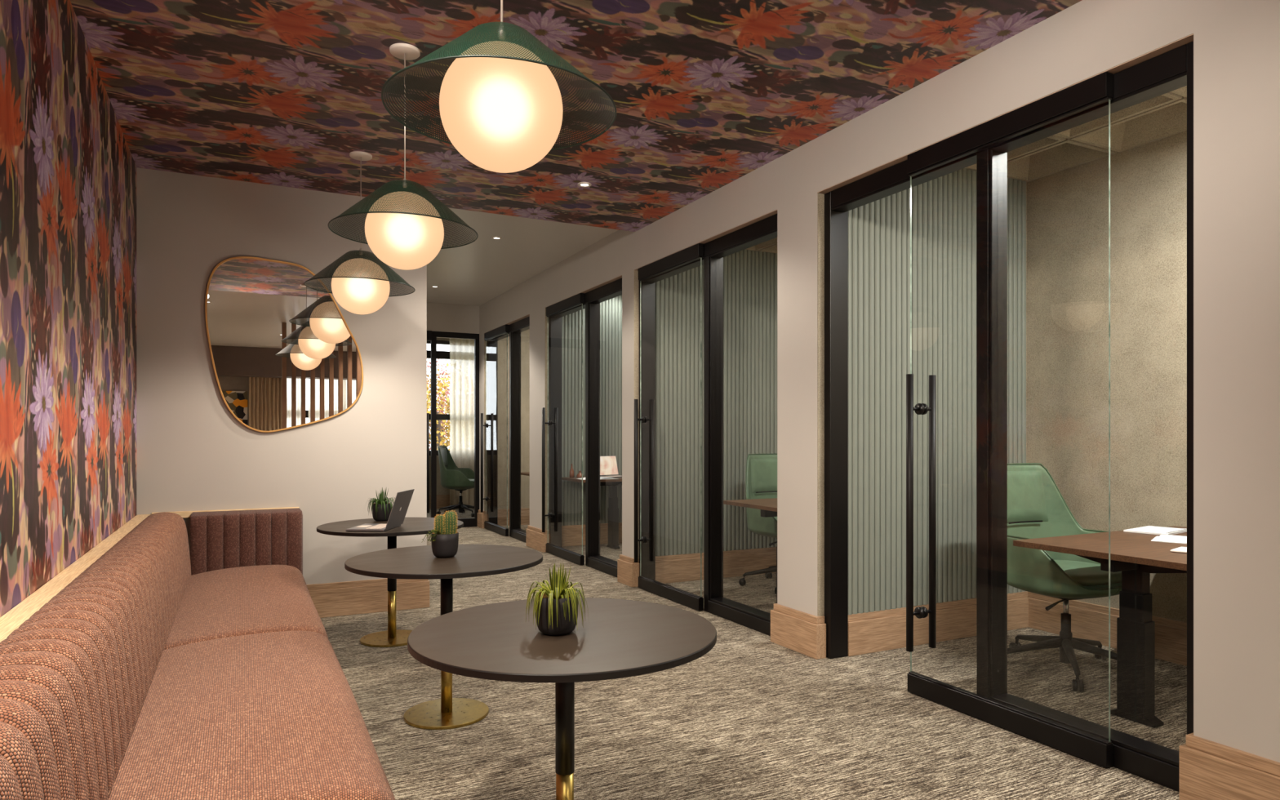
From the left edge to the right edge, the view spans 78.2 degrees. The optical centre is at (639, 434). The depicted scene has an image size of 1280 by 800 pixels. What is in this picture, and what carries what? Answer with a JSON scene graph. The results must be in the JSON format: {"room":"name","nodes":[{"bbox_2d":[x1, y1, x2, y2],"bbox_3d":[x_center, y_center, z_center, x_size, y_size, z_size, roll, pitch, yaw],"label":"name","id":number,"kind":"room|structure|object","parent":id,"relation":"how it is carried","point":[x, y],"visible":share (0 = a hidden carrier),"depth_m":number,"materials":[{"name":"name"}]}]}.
{"room":"office lounge","nodes":[
{"label":"office lounge","id":0,"kind":"room"},
{"bbox_2d":[0,0,136,617],"bbox_3d":[-2.040,-0.560,2.729,0.001,2.220,4.910,0,0,-27],"label":"wall","id":1,"kind":"structure","parent":0,"point":[68,167],"depth_m":2.85,"materials":[{"name":"paper"}]},
{"bbox_2d":[136,167,426,584],"bbox_3d":[-2.450,-0.325,5.361,1.935,3.150,0.160,0,0,-27],"label":"wall","id":2,"kind":"structure","parent":0,"point":[193,454],"depth_m":5.23,"materials":[{"name":"paint"}]},
{"bbox_2d":[204,256,363,432],"bbox_3d":[-2.369,-0.595,5.296,0.969,1.157,0.027,0,0,-27],"label":"wall mirror","id":3,"kind":"object","parent":2,"relation":"attached to","point":[284,354],"visible":0.98,"depth_m":5.27,"materials":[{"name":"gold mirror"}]},
{"bbox_2d":[306,577,429,617],"bbox_3d":[-2.370,1.135,5.390,1.803,0.231,0.179,0,0,-27],"label":"baseboard","id":4,"kind":"structure","parent":2,"relation":"attached to","point":[367,596],"depth_m":5.51,"materials":[{"name":"brown wood"}]},
{"bbox_2d":[429,337,449,495],"bbox_3d":[-3.518,-0.350,13.427,3.410,3.200,0.150,0,0,-27],"label":"wall","id":5,"kind":"structure","parent":0,"point":[441,490],"depth_m":13.39,"materials":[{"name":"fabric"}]},
{"bbox_2d":[426,340,449,455],"bbox_3d":[-3.551,-0.630,13.393,3.100,1.960,0.080,0,0,-27],"label":"window","id":6,"kind":"structure","parent":5,"relation":"in","point":[440,354],"depth_m":13.44,"materials":[{"name":"black metal"}]},
{"bbox_2d":[429,494,449,508],"bbox_3d":[-3.479,1.135,13.350,3.410,0.231,0.023,0,0,-27],"label":"baseboard","id":7,"kind":"structure","parent":5,"relation":"attached to","point":[442,500],"depth_m":13.40,"materials":[{"name":"brown wood"}]},
{"bbox_2d":[426,302,479,333],"bbox_3d":[-2.895,-1.665,10.466,1.860,0.570,0.100,0,0,-27],"label":"wall","id":8,"kind":"structure","parent":0,"point":[446,317],"depth_m":10.60,"materials":[{"name":"paint"}]},
{"bbox_2d":[426,330,479,527],"bbox_3d":[-2.941,-0.065,10.370,1.690,2.630,0.173,0,0,-27],"label":"door","id":9,"kind":"structure","parent":8,"relation":"in","point":[431,335],"depth_m":10.50,"materials":[{"name":"black metal"}]},
{"bbox_2d":[497,328,529,509],"bbox_3d":[-1.331,-0.350,11.152,1.550,3.200,0.080,0,0,-27],"label":"glass door","id":10,"kind":"structure","parent":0,"point":[525,335],"depth_m":10.86,"materials":[{"name":"glass"}]},
{"bbox_2d":[497,507,529,525],"bbox_3d":[-1.312,1.135,11.115,1.549,0.231,0.043,0,0,-27],"label":"baseboard","id":11,"kind":"structure","parent":10,"relation":"attached to","point":[525,512],"depth_m":10.85,"materials":[{"name":"brown wood"}]},
{"bbox_2d":[426,208,618,306],"bbox_3d":[-3.381,-1.820,9.163,3.700,0.120,7.790,0,0,-27],"label":"ceiling","id":12,"kind":"structure","parent":0,"point":[476,273],"depth_m":7.68,"materials":[{"name":"grey paint"}]},
{"bbox_2d":[491,236,502,239],"bbox_3d":[-1.280,-1.757,7.036,0.093,0.006,0.093,0,0,-27],"label":"recessed light","id":13,"kind":"object","parent":12,"relation":"in","point":[492,237],"visible":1,"depth_m":7.03,"materials":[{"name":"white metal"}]},
{"bbox_2d":[70,0,1082,231],"bbox_3d":[-0.567,-1.670,3.667,3.475,0.001,4.560,0,0,-27],"label":"ceiling","id":14,"kind":"structure","parent":0,"point":[705,95],"depth_m":3.69,"materials":[{"name":"paper"}]},
{"bbox_2d":[304,151,415,314],"bbox_3d":[-1.665,-1.195,4.703,0.623,0.950,0.623,0,0,-21],"label":"pendant lamp","id":15,"kind":"object","parent":14,"relation":"hanging from","point":[360,286],"visible":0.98,"depth_m":4.59,"materials":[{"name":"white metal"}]},
{"bbox_2d":[327,43,478,270],"bbox_3d":[-1.021,-1.195,3.423,0.623,0.950,0.623,0,0,-32],"label":"pendant lamp","id":16,"kind":"object","parent":14,"relation":"hanging from","point":[404,229],"visible":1,"depth_m":3.32,"materials":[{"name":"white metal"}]},
{"bbox_2d":[381,0,616,173],"bbox_3d":[-0.375,-1.195,2.140,0.623,0.950,0.623,0,0,-32],"label":"pendant lamp","id":17,"kind":"object","parent":14,"relation":"hanging from","point":[500,106],"visible":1,"depth_m":2.04,"materials":[{"name":"white glass"}]},
{"bbox_2d":[577,182,591,187],"bbox_3d":[-0.370,-1.666,5.249,0.093,0.006,0.093,0,0,-27],"label":"recessed light","id":18,"kind":"object","parent":14,"relation":"in","point":[584,184],"visible":1,"depth_m":5.24,"materials":[{"name":"white metal"}]},
{"bbox_2d":[561,294,622,525],"bbox_3d":[-0.327,-0.316,9.116,1.512,2.668,0.018,0,0,-27],"label":"wall","id":19,"kind":"structure","parent":0,"point":[611,310],"depth_m":8.95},
{"bbox_2d":[655,249,777,555],"bbox_3d":[0.770,-0.316,6.937,1.512,2.668,0.018,0,0,-27],"label":"wall","id":20,"kind":"structure","parent":0,"point":[749,277],"depth_m":6.92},
{"bbox_2d":[634,270,639,557],"bbox_3d":[0.025,-0.170,6.544,0.166,2.376,0.006,0,0,-27],"label":"trim","id":21,"kind":"structure","parent":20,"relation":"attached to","point":[636,273],"depth_m":6.52,"materials":[{"name":"metal"}]},
{"bbox_2d":[320,507,1186,799],"bbox_3d":[0.213,1.310,4.026,6.000,0.120,20.800,0,0,-27],"label":"floor","id":22,"kind":"structure","parent":0,"point":[753,717],"depth_m":3.39,"materials":[{"name":"carpet"}]},
{"bbox_2d":[0,506,395,799],"bbox_3d":[-1.373,0.852,2.449,0.937,0.794,6.009,0,0,-27],"label":"banquette","id":23,"kind":"object","parent":22,"relation":"on","point":[148,667],"visible":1,"depth_m":2.27,"materials":[{"name":"pink fabric"}]},
{"bbox_2d":[164,564,328,649],"bbox_3d":[-2.041,0.917,4.097,0.638,0.219,1.843,0,0,-27],"label":"seat cushion","id":24,"kind":"object","parent":23,"relation":"on","point":[214,602],"depth_m":3.82,"materials":[{"name":"fabric"}]},
{"bbox_2d":[107,631,395,799],"bbox_3d":[-1.233,0.918,2.492,0.638,0.224,1.748,0,0,-27],"label":"seat cushion","id":25,"kind":"object","parent":23,"relation":"on","point":[271,715],"depth_m":2.20,"materials":[{"name":"fabric"}]},
{"bbox_2d":[316,517,463,647],"bbox_3d":[-1.516,0.898,4.818,0.854,0.702,0.854,0,0,-27],"label":"round table","id":26,"kind":"object","parent":22,"relation":"on","point":[393,637],"visible":0.71,"depth_m":4.79,"materials":[{"name":"laminate"}]},
{"bbox_2d":[364,487,395,520],"bbox_3d":[-1.655,0.440,5.033,0.200,0.213,0.190,0,0,26],"label":"potted plant","id":27,"kind":"object","parent":26,"relation":"on","point":[381,508],"visible":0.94,"depth_m":4.99,"materials":[{"name":"green plant"}]},
{"bbox_2d":[345,488,414,531],"bbox_3d":[-1.511,0.435,4.596,0.302,0.221,0.285,0,0,2],"label":"laptop","id":28,"kind":"object","parent":26,"relation":"on","point":[402,500],"visible":1,"depth_m":4.56,"materials":[{"name":"metal"}]},
{"bbox_2d":[344,544,542,729],"bbox_3d":[-0.864,0.898,3.523,0.854,0.702,0.854,0,0,-27],"label":"round table","id":29,"kind":"object","parent":22,"relation":"on","point":[415,562],"visible":0.94,"depth_m":3.46,"materials":[{"name":"laminate"}]},
{"bbox_2d":[422,510,458,557],"bbox_3d":[-0.897,0.442,3.525,0.170,0.209,0.126,0,0,-27],"label":"potted cactus","id":30,"kind":"object","parent":29,"relation":"on","point":[444,540],"visible":1,"depth_m":3.51,"materials":[{"name":"plant"}]},
{"bbox_2d":[431,531,458,557],"bbox_3d":[-0.876,0.493,3.539,0.120,0.107,0.120,0,0,-27],"label":"pot","id":31,"kind":"object","parent":30,"relation":"attached to","point":[444,544],"depth_m":3.49,"materials":[{"name":"ceramic"}]},
{"bbox_2d":[436,444,474,516],"bbox_3d":[-2.805,0.706,12.270,0.752,1.085,0.756,0,0,3],"label":"office chair","id":32,"kind":"object","parent":22,"relation":"on","point":[452,477],"visible":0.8,"depth_m":12.06,"materials":[{"name":"green fabric"}]},
{"bbox_2d":[520,471,529,475],"bbox_3d":[-0.886,0.873,10.391,1.240,0.750,0.840,0,0,-27],"label":"desk","id":33,"kind":"object","parent":22,"relation":"on","point":[527,473],"visible":0.02,"depth_m":10.29,"materials":[{"name":"brown wood"}]},
{"bbox_2d":[407,597,716,799],"bbox_3d":[-0.212,0.898,2.228,0.854,0.702,0.854,0,0,-27],"label":"round table","id":34,"kind":"object","parent":22,"relation":"on","point":[616,638],"visible":0.88,"depth_m":2.11,"materials":[{"name":"laminate"}]},
{"bbox_2d":[525,562,588,635],"bbox_3d":[-0.230,0.451,2.183,0.176,0.190,0.190,0,0,-12],"label":"potted plant","id":35,"kind":"object","parent":34,"relation":"on","point":[556,606],"visible":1,"depth_m":2.13,"materials":[{"name":"green plant"}]},
{"bbox_2d":[561,476,622,548],"bbox_3d":[-0.144,0.860,8.805,1.340,0.776,0.620,0,0,-27],"label":"desk","id":36,"kind":"object","parent":22,"relation":"on","point":[613,510],"visible":0.44,"depth_m":8.68,"materials":[{"name":"brown wood"}]},
{"bbox_2d":[568,463,573,477],"bbox_3d":[-0.752,0.395,8.690,0.055,0.153,0.055,0,0,-27],"label":"bottle","id":37,"kind":"object","parent":36,"relation":"on","point":[571,471],"visible":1,"depth_m":8.67,"materials":[{"name":"orange glass"}]},
{"bbox_2d":[576,471,583,477],"bbox_3d":[-0.658,0.433,8.647,0.076,0.076,0.076,0,0,-27],"label":"vase","id":38,"kind":"object","parent":36,"relation":"on","point":[580,474],"visible":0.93,"depth_m":8.62,"materials":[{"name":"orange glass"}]},
{"bbox_2d":[577,476,618,479],"bbox_3d":[-0.454,0.464,8.442,0.400,0.015,0.240,0,0,-21],"label":"magazine","id":39,"kind":"object","parent":36,"relation":"on","point":[601,477],"visible":0.62,"depth_m":8.42,"materials":[{"name":"paper"}]},
{"bbox_2d":[600,455,622,477],"bbox_3d":[-0.310,0.352,8.797,0.320,0.237,0.270,0,0,-41],"label":"laptop","id":40,"kind":"object","parent":36,"relation":"on","point":[608,464],"visible":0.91,"depth_m":8.89,"materials":[{"name":"metal"}]},
{"bbox_2d":[723,497,777,603],"bbox_3d":[1.410,0.873,5.873,1.300,0.750,0.905,0,0,-27],"label":"desk","id":41,"kind":"object","parent":22,"relation":"on","point":[768,507],"visible":0.12,"depth_m":5.72,"materials":[{"name":"brown wood"}]},
{"bbox_2d":[738,453,777,594],"bbox_3d":[1.234,0.706,6.544,0.741,1.085,0.756,0,0,-29],"label":"office chair","id":42,"kind":"object","parent":22,"relation":"on","point":[761,475],"visible":0.3,"depth_m":6.68,"materials":[{"name":"green leather"}]},
{"bbox_2d":[1007,462,1121,692],"bbox_3d":[2.267,0.706,4.205,0.756,1.085,0.752,0,0,-24],"label":"office chair","id":43,"kind":"object","parent":22,"relation":"on","point":[1037,508],"visible":0.74,"depth_m":4.17,"materials":[{"name":"green leather"}]},
{"bbox_2d":[1013,525,1186,727],"bbox_3d":[2.534,0.873,3.640,1.300,0.750,0.845,0,0,-27],"label":"desk","id":44,"kind":"object","parent":22,"relation":"on","point":[1133,554],"visible":0.49,"depth_m":3.43,"materials":[{"name":"brown wood"}]},
{"bbox_2d":[1123,525,1186,534],"bbox_3d":[2.667,0.489,4.055,0.310,0.016,0.205,0,0,-37],"label":"paper","id":45,"kind":"object","parent":44,"relation":"on","point":[1152,530],"visible":0.85,"depth_m":4.03,"materials":[{"name":"paper"}]},
{"bbox_2d":[1151,534,1186,543],"bbox_3d":[2.575,0.490,3.714,0.300,0.014,0.220,0,0,-45],"label":"paper","id":46,"kind":"object","parent":44,"relation":"on","point":[1162,538],"visible":0.52,"depth_m":3.69,"materials":[{"name":"paper"}]},
{"bbox_2d":[1169,546,1186,553],"bbox_3d":[2.332,0.493,3.374,0.150,0.009,0.070,0,0,-41],"label":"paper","id":47,"kind":"object","parent":44,"relation":"on","point":[1180,549],"visible":0.52,"depth_m":3.35,"materials":[{"name":"white paper"}]},
{"bbox_2d":[744,237,777,253],"bbox_3d":[1.252,-1.760,5.973,1.792,0.220,2.175,0,0,-27],"label":"ceiling","id":48,"kind":"structure","parent":0,"point":[771,246],"depth_m":6.98,"materials":[{"name":"paint"}]},
{"bbox_2d":[479,0,1279,762],"bbox_3d":[1.758,-0.325,3.102,0.170,3.150,17.560,0,0,-27],"label":"wall","id":49,"kind":"structure","parent":0,"point":[1237,42],"depth_m":2.67,"materials":[{"name":"paint"}]},
{"bbox_2d":[477,509,487,528],"bbox_3d":[-2.131,1.135,10.649,0.071,0.231,0.260,0,0,-27],"label":"baseboard","id":50,"kind":"structure","parent":49,"relation":"attached to","point":[482,517],"depth_m":10.56,"materials":[{"name":"brown wood"}]},
{"bbox_2d":[484,340,487,511],"bbox_3d":[-2.013,-0.170,10.594,0.166,2.376,0.006,0,0,-27],"label":"trim","id":51,"kind":"structure","parent":49,"relation":"attached to","point":[484,340],"depth_m":10.56,"materials":[{"name":"metal"}]},
{"bbox_2d":[480,316,529,542],"bbox_3d":[-1.622,-0.054,9.738,0.240,2.606,1.873,0,0,-27],"label":"door","id":52,"kind":"structure","parent":49,"relation":"in","point":[513,331],"depth_m":9.80,"materials":[{"name":"black metal"}]},
{"bbox_2d":[485,314,529,333],"bbox_3d":[-1.591,-1.361,9.756,0.168,0.004,1.881,0,0,-27],"label":"trim","id":53,"kind":"structure","parent":49,"relation":"attached to","point":[528,315],"depth_m":9.35,"materials":[{"name":"paint"}]},
{"bbox_2d":[525,524,549,552],"bbox_3d":[-1.127,1.135,8.653,0.071,0.231,0.566,0,0,-27],"label":"baseboard","id":54,"kind":"structure","parent":49,"relation":"attached to","point":[537,540],"depth_m":8.57,"materials":[{"name":"brown wood"}]},
{"bbox_2d":[545,307,547,529],"bbox_3d":[-0.940,-0.170,8.462,0.166,2.376,0.006,0,0,-27],"label":"trim","id":55,"kind":"structure","parent":49,"relation":"attached to","point":[546,317],"depth_m":8.43,"materials":[{"name":"metal"}]},
{"bbox_2d":[542,278,622,577],"bbox_3d":[-0.539,-0.054,7.587,0.240,2.606,1.915,0,0,-27],"label":"door","id":56,"kind":"structure","parent":49,"relation":"in","point":[591,300],"depth_m":7.54,"materials":[{"name":"black metal"}]},
{"bbox_2d":[545,275,622,307],"bbox_3d":[-0.508,-1.361,7.605,0.168,0.004,1.923,0,0,-27],"label":"trim","id":57,"kind":"structure","parent":49,"relation":"attached to","point":[620,276],"depth_m":7.16,"materials":[{"name":"paint"}]},
{"bbox_2d":[617,554,639,586],"bbox_3d":[-0.098,1.135,6.610,0.071,0.231,0.284,0,0,-27],"label":"baseboard","id":58,"kind":"structure","parent":49,"relation":"attached to","point":[628,571],"depth_m":6.54,"materials":[{"name":"brown wood"}]},
{"bbox_2d":[634,213,777,635],"bbox_3d":[0.434,-0.054,5.653,0.240,2.606,1.951,0,0,-27],"label":"door","id":59,"kind":"structure","parent":49,"relation":"in","point":[711,254],"depth_m":5.59,"materials":[{"name":"black metal"}]},
{"bbox_2d":[634,209,777,271],"bbox_3d":[0.465,-1.361,5.671,0.168,0.004,1.959,0,0,-27],"label":"trim","id":60,"kind":"structure","parent":49,"relation":"attached to","point":[774,212],"depth_m":5.20,"materials":[{"name":"paint"}]},
{"bbox_2d":[770,603,826,659],"bbox_3d":[0.917,1.135,4.594,0.071,0.231,0.431,0,0,-27],"label":"baseboard","id":61,"kind":"structure","parent":49,"relation":"attached to","point":[801,632],"depth_m":4.53,"materials":[{"name":"brown wood"}]},
{"bbox_2d":[817,192,824,616],"bbox_3d":[1.073,-0.170,4.463,0.166,2.376,0.006,0,0,-27],"label":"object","id":62,"kind":"structure","parent":49,"relation":"attached to","point":[820,196],"depth_m":4.43,"materials":[{"name":"metal"}]},
{"bbox_2d":[817,33,1193,194],"bbox_3d":[1.513,-1.361,3.588,0.168,0.004,1.962,0,0,-27],"label":"trim","id":63,"kind":"structure","parent":49,"relation":"attached to","point":[1189,38],"depth_m":3.00,"materials":[{"name":"paint"}]},
{"bbox_2d":[824,41,1193,791],"bbox_3d":[1.483,-0.054,3.571,0.240,2.606,1.954,0,0,-27],"label":"door","id":64,"kind":"structure","parent":49,"relation":"in","point":[986,145],"depth_m":3.49,"materials":[{"name":"black metal"}]},
{"bbox_2d":[1179,732,1279,799],"bbox_3d":[3.751,1.135,-1.037,0.071,0.231,8.374,0,0,-27],"label":"baseboard","id":65,"kind":"structure","parent":49,"relation":"attached to","point":[1209,770],"depth_m":2.57,"materials":[{"name":"brown wood"}]},
{"bbox_2d":[848,168,1026,614],"bbox_3d":[1.774,-0.350,4.984,1.550,3.200,0.406,0,0,-27],"label":"wall","id":66,"kind":"structure","parent":0,"point":[944,208],"depth_m":4.71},
{"bbox_2d":[848,591,1028,656],"bbox_3d":[1.859,1.135,4.815,1.549,0.231,0.051,0,0,-27],"label":"baseboard","id":67,"kind":"structure","parent":66,"relation":"attached to","point":[870,632],"depth_m":4.69,"materials":[{"name":"brown wood"}]},
{"bbox_2d":[964,85,1186,182],"bbox_3d":[2.384,-1.760,3.724,1.792,0.220,2.432,0,0,-27],"label":"ceiling","id":68,"kind":"structure","parent":0,"point":[1165,115],"depth_m":4.46,"materials":[{"name":"paint"}]},
{"bbox_2d":[1026,130,1186,622],"bbox_3d":[3.072,-0.350,4.105,0.020,3.200,2.370,0,0,-27],"label":"wall","id":69,"kind":"structure","parent":0,"point":[1068,210],"depth_m":4.62,"materials":[{"name":"beige paint"}]},
{"bbox_2d":[1027,591,1186,666],"bbox_3d":[3.071,1.135,4.104,0.063,0.231,2.370,0,0,-27],"label":"baseboard","id":70,"kind":"structure","parent":69,"relation":"attached to","point":[1090,621],"depth_m":4.71,"materials":[{"name":"brown wood"}]},
{"bbox_3d":[0.741,-0.350,7.034,1.550,3.200,0.180,0,0,-27],"label":"wall partition","id":71,"kind":"structure","parent":0,"visible":0},
{"bbox_2d":[655,546,776,583],"bbox_3d":[0.785,1.135,6.949,1.549,0.231,0.051,0,0,-27],"label":"baseboard","id":72,"kind":"structure","parent":71,"relation":"attached to","point":[678,567],"depth_m":6.80,"materials":[{"name":"brown wood"}]},
{"bbox_3d":[-2.024,-1.750,12.528,1.550,0.100,3.000,0,0,-27],"label":"ceiling","id":73,"kind":"structure","parent":0,"visible":0},
{"bbox_2d":[449,337,474,506],"bbox_3d":[-2.877,-0.215,13.554,0.801,2.870,0.091,0,0,-27],"label":"curtain","id":74,"kind":"object","parent":73,"relation":"hanging from","point":[461,350],"visible":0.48,"depth_m":13.47,"materials":[{"name":"white fabric"}]},
{"bbox_3d":[-7.718,4.350,26.454,30.000,0.200,25.800,0,0,-27],"label":"floor","id":75,"kind":"structure","parent":0,"visible":0},
{"bbox_2d":[426,358,449,450],"bbox_3d":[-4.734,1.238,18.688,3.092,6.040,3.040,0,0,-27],"label":"autumn tree","id":76,"kind":"object","parent":75,"relation":"on","point":[440,438],"visible":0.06,"depth_m":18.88,"materials":[{"name":"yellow plant"}]},
{"bbox_3d":[-0.353,-0.350,9.209,1.550,3.200,0.169,0,0,-27],"label":"wall partition","id":77,"kind":"structure","parent":0,"visible":0},
{"bbox_2d":[561,522,622,546],"bbox_3d":[-0.312,1.135,9.129,1.549,0.231,0.051,0,0,-27],"label":"baseboard","id":78,"kind":"structure","parent":77,"relation":"attached to","point":[571,535],"depth_m":8.91,"materials":[{"name":"brown wood"}]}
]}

